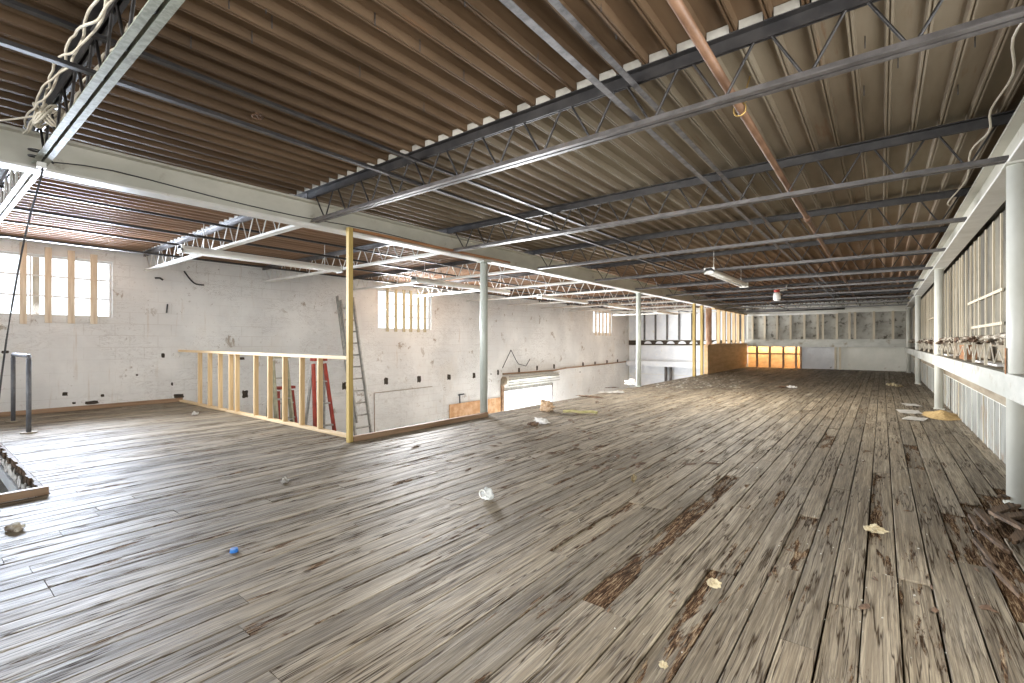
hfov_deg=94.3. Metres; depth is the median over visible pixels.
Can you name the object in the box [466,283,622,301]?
joist
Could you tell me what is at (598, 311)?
board
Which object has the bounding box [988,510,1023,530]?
board
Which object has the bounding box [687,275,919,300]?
joist
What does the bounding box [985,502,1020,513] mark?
board
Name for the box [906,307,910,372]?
steel column
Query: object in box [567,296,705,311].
joist
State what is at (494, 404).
plywood board
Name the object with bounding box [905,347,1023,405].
trim
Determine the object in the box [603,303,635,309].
strip light
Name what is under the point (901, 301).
joist
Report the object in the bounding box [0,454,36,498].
trim
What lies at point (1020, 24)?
cable
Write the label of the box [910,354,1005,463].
wall panel
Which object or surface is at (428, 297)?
window
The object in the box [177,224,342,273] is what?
strip light
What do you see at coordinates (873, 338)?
wall
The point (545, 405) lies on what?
crumpled bag
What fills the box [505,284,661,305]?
joist
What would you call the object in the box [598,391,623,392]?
strip
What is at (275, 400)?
step ladder
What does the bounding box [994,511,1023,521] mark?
board
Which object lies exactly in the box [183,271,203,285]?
loose wire
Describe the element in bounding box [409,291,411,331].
board
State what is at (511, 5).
bridging angle
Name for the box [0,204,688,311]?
bridging angle
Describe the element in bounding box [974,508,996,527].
board
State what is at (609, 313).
board
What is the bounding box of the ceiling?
[0,0,1023,310]
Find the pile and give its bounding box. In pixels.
[921,410,960,420]
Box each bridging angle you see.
[0,0,787,304]
[0,37,788,309]
[0,185,690,307]
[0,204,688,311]
[0,234,657,314]
[2,219,651,309]
[499,0,844,307]
[547,0,842,300]
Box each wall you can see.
[0,237,628,502]
[626,298,914,387]
[704,308,746,373]
[921,200,1005,411]
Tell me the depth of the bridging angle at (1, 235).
7.61 m
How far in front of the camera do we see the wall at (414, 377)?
10.19 m
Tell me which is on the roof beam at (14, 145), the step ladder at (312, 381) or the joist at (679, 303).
the joist at (679, 303)
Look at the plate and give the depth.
6.02 m
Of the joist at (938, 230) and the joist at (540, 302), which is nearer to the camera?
the joist at (938, 230)
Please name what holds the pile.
on the floor
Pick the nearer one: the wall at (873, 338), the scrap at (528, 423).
the scrap at (528, 423)
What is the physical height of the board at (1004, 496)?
0.026 m
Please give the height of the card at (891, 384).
0.096 m
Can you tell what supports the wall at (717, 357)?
on the floor
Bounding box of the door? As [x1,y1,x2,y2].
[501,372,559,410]
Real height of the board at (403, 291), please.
1.128 m
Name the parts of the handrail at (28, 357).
post, rail, post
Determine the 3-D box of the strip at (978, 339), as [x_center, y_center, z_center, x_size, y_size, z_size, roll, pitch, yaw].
[8.531,-0.020,9.725,0.204,0.137,18.788,0,0,38]
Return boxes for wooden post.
[346,227,352,442]
[692,304,695,376]
[700,305,703,374]
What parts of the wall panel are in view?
plate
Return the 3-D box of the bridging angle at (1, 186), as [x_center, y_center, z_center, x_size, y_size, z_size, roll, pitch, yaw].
[0.549,-1.460,11.355,0.035,0.033,25.410,0,0,38]
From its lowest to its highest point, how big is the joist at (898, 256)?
0.324 m
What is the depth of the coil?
3.22 m
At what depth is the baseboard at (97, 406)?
7.72 m
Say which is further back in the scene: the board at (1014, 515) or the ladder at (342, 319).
the ladder at (342, 319)
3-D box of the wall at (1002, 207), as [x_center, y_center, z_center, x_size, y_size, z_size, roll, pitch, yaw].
[6.809,1.023,6.897,0.154,5.214,26.510,0,0,38]
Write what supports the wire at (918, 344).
on the trim at (994, 379)
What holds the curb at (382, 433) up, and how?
on the floor
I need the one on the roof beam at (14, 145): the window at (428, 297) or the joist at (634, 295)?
the joist at (634, 295)
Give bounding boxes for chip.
[3,521,25,531]
[631,474,636,482]
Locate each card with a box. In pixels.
[886,383,903,386]
[896,409,922,413]
[902,403,920,405]
[902,416,927,420]
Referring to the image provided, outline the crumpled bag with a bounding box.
[540,399,554,411]
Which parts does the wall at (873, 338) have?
panel, panel, panel, alcove rail, rail, panel, panel, panel, panel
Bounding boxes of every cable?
[0,115,32,120]
[0,148,430,393]
[947,22,1023,205]
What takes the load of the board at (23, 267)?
attached to the wall at (414, 377)
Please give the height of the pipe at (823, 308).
0.063 m
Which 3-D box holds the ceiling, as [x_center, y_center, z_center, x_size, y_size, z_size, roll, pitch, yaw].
[2.731,-1.602,10.352,12.375,0.152,26.950,0,0,38]
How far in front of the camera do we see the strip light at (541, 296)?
12.98 m
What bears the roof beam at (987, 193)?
on the steel column at (1014, 169)
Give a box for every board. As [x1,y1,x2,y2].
[20,242,26,323]
[32,257,38,313]
[45,247,51,322]
[68,250,74,323]
[90,254,96,323]
[386,288,388,331]
[394,289,396,331]
[402,290,404,331]
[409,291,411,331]
[417,291,419,331]
[423,292,425,331]
[595,311,596,334]
[598,311,599,334]
[602,311,603,335]
[605,313,606,335]
[609,313,610,335]
[968,513,981,529]
[972,536,999,569]
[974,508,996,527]
[974,524,1012,554]
[981,556,1019,597]
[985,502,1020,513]
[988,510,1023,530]
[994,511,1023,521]
[997,494,1009,499]
[1009,528,1023,544]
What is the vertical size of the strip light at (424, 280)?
0.422 m
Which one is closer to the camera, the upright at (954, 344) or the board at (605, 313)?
the upright at (954, 344)
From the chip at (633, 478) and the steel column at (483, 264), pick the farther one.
the steel column at (483, 264)
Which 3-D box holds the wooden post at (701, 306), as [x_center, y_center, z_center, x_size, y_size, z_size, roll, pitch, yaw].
[6.264,-0.044,15.675,0.077,2.287,0.110,0,0,38]
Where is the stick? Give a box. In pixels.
[563,410,597,413]
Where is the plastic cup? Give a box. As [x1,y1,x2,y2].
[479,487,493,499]
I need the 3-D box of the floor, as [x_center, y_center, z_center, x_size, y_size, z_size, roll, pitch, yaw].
[2.215,1.220,10.406,11.055,0.243,26.180,0,0,38]
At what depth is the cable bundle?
2.58 m
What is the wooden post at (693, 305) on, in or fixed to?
on the floor
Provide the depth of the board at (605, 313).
22.15 m
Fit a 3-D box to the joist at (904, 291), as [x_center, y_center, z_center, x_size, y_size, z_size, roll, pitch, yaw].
[9.947,-1.383,15.956,5.458,0.324,0.101,0,0,38]
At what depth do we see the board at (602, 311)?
21.84 m
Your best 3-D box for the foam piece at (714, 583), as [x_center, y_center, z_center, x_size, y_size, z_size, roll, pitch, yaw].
[0.905,1.080,2.130,0.067,0.038,0.039,0,0,38]
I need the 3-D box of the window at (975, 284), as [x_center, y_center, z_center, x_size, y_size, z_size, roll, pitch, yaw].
[8.514,-0.616,9.542,0.132,1.188,19.800,0,0,38]
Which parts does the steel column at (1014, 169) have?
cap plate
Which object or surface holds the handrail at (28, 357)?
on the floor
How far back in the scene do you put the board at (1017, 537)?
2.58 m
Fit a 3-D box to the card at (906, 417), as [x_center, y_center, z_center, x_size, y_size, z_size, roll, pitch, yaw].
[5.720,1.091,6.742,0.374,0.012,0.242,0,0,-41]
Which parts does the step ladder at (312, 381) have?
rail, rail, rail, rail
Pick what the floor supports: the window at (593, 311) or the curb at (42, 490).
the curb at (42, 490)
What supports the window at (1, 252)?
in the wall at (414, 377)
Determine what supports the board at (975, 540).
on the floor
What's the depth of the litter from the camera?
9.36 m
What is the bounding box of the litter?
[576,395,603,397]
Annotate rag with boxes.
[534,417,549,423]
[624,378,641,384]
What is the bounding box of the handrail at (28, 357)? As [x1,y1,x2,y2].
[5,353,37,433]
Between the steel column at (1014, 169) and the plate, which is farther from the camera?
the plate
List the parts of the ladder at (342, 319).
rail, fly rail, fly rail, rail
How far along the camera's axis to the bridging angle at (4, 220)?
6.79 m
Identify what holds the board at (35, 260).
attached to the wall at (414, 377)
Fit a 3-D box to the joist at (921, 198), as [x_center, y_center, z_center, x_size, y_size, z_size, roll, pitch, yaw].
[2.524,-1.383,6.428,5.458,0.324,0.101,0,0,38]
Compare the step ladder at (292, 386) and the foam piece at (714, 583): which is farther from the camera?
the step ladder at (292, 386)
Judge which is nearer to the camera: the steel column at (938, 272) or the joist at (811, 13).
the joist at (811, 13)
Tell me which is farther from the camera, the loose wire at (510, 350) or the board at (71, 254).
the loose wire at (510, 350)
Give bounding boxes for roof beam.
[0,123,747,313]
[905,97,1023,308]
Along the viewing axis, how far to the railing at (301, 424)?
6.62 m
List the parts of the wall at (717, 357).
panel, plate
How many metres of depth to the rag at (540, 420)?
6.38 m
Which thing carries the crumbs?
on the floor
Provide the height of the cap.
0.019 m
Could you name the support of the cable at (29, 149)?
hanging from the joist at (155, 14)
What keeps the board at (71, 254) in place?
attached to the wall at (414, 377)
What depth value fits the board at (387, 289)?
12.35 m
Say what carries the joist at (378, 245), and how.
on the roof beam at (14, 145)
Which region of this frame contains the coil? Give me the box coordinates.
[251,112,262,119]
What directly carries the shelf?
attached to the wall at (1002, 207)
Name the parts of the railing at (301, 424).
plate, plate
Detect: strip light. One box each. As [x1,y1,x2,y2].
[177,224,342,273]
[411,262,509,293]
[537,283,587,303]
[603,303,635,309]
[653,310,677,315]
[704,251,748,287]
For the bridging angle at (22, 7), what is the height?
0.033 m
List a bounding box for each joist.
[0,120,45,222]
[27,0,184,165]
[143,192,307,270]
[262,228,447,282]
[305,0,1023,222]
[353,251,532,290]
[413,266,590,296]
[446,110,1014,251]
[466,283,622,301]
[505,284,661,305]
[532,187,970,269]
[539,291,685,308]
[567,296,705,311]
[590,226,947,280]
[591,300,721,313]
[613,304,734,315]
[632,252,932,289]
[662,264,926,295]
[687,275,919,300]
[706,284,914,304]
[722,290,910,308]
[735,296,907,310]
[736,301,906,308]
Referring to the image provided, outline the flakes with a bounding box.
[565,372,974,657]
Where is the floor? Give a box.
[0,367,1023,682]
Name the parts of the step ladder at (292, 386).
rail, rail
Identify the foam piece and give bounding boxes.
[659,660,667,668]
[706,577,721,588]
[863,523,888,533]
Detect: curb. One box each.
[0,485,48,502]
[353,412,487,441]
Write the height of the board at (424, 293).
1.128 m
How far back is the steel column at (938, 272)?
7.71 m
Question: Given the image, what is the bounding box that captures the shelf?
[910,347,1023,374]
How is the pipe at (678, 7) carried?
hanging from the ceiling
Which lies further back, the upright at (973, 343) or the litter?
the litter
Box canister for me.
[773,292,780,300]
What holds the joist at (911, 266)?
on the roof beam at (14, 145)
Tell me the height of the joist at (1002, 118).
0.324 m
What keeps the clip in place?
attached to the joist at (155, 14)
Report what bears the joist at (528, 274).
on the roof beam at (14, 145)
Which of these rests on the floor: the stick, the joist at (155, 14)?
the stick
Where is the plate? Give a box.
[353,228,509,263]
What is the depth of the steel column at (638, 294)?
11.57 m
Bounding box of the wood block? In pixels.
[959,345,976,359]
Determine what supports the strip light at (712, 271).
hanging from the ceiling
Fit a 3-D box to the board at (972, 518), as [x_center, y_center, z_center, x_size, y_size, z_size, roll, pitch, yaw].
[2.702,1.054,2.772,0.023,0.028,0.261,0,0,35]
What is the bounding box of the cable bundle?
[21,0,135,134]
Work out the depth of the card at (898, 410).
7.42 m
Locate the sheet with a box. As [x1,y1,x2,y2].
[988,362,1003,366]
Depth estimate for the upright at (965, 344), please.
5.28 m
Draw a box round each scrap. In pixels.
[281,477,288,483]
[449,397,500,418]
[527,422,538,424]
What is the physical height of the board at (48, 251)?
1.166 m
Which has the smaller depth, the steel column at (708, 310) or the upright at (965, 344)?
the upright at (965, 344)
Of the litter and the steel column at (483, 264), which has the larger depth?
the litter
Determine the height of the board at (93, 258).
1.133 m
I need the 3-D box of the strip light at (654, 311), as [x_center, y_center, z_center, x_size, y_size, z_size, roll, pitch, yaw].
[6.320,-1.329,19.479,0.165,0.422,2.420,0,0,38]
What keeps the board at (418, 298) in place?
attached to the wall at (414, 377)
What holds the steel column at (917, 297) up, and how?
on the floor
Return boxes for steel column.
[477,261,490,414]
[635,292,641,386]
[706,308,711,344]
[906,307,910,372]
[914,295,921,383]
[933,267,944,409]
[1001,159,1023,508]
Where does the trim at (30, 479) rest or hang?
attached to the floor
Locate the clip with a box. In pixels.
[36,161,46,169]
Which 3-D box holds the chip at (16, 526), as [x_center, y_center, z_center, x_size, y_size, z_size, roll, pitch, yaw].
[-2.901,1.078,2.772,0.152,0.042,0.088,0,0,38]
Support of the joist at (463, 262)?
on the roof beam at (14, 145)
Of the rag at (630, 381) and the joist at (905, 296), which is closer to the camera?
the rag at (630, 381)
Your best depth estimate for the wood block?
5.62 m
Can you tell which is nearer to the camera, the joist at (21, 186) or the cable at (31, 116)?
the cable at (31, 116)
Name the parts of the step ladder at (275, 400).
rail, rail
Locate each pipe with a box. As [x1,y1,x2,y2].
[666,0,860,305]
[742,308,844,312]
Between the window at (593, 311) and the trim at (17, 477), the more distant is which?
the window at (593, 311)
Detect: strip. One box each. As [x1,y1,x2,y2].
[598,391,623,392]
[908,333,1005,344]
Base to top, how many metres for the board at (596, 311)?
1.111 m
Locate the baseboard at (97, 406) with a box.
[0,398,182,416]
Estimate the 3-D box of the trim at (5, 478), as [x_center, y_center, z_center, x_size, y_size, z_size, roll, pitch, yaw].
[-4.846,1.375,4.591,3.762,0.110,0.033,0,0,38]
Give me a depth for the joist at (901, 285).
14.06 m
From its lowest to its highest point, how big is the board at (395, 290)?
1.128 m
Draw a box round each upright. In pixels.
[953,340,955,357]
[964,340,966,360]
[972,342,974,362]
[984,339,987,364]
[1004,339,1005,369]
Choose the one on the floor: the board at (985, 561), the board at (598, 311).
the board at (985, 561)
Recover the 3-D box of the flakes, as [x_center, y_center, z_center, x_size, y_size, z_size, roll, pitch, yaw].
[5.453,1.095,10.165,5.456,0.003,19.450,0,0,38]
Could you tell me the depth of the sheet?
4.12 m
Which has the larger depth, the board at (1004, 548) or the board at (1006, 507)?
the board at (1006, 507)
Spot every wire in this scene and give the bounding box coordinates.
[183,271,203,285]
[502,350,529,367]
[917,342,1004,363]
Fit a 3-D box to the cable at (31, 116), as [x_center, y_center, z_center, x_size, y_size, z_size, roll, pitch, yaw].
[-3.662,-1.405,3.018,1.527,0.060,0.028,0,0,6]
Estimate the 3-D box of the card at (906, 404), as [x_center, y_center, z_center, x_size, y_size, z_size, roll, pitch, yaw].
[6.912,1.090,8.228,0.220,0.013,0.374,0,0,26]
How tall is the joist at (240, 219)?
0.324 m
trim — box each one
[0,442,48,496]
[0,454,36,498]
[0,465,26,499]
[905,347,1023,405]
[922,339,1003,360]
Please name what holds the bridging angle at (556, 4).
attached to the joist at (155, 14)
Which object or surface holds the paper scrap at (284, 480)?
on the floor
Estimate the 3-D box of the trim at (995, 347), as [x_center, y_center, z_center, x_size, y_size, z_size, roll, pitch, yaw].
[8.670,0.093,9.421,0.009,0.253,19.800,0,0,38]
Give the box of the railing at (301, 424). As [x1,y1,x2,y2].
[178,350,345,437]
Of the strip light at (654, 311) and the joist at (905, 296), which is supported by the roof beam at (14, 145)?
the joist at (905, 296)
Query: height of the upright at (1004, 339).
0.235 m
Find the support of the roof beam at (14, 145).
on the steel column at (483, 264)
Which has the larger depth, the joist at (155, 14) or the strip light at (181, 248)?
the strip light at (181, 248)
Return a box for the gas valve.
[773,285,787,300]
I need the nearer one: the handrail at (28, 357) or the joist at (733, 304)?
the handrail at (28, 357)
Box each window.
[0,251,110,317]
[378,290,429,329]
[593,311,608,332]
[913,208,1005,338]
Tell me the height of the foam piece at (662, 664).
0.017 m
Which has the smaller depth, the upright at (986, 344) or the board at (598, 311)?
the upright at (986, 344)
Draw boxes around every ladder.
[266,356,294,421]
[277,385,297,422]
[305,358,335,430]
[336,296,372,434]
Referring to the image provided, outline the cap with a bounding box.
[229,547,237,553]
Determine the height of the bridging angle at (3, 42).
0.033 m
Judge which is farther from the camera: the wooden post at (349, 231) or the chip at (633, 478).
the wooden post at (349, 231)
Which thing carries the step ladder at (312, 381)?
on the floor
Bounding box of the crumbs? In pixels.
[411,382,998,612]
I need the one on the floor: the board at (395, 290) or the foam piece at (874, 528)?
the foam piece at (874, 528)

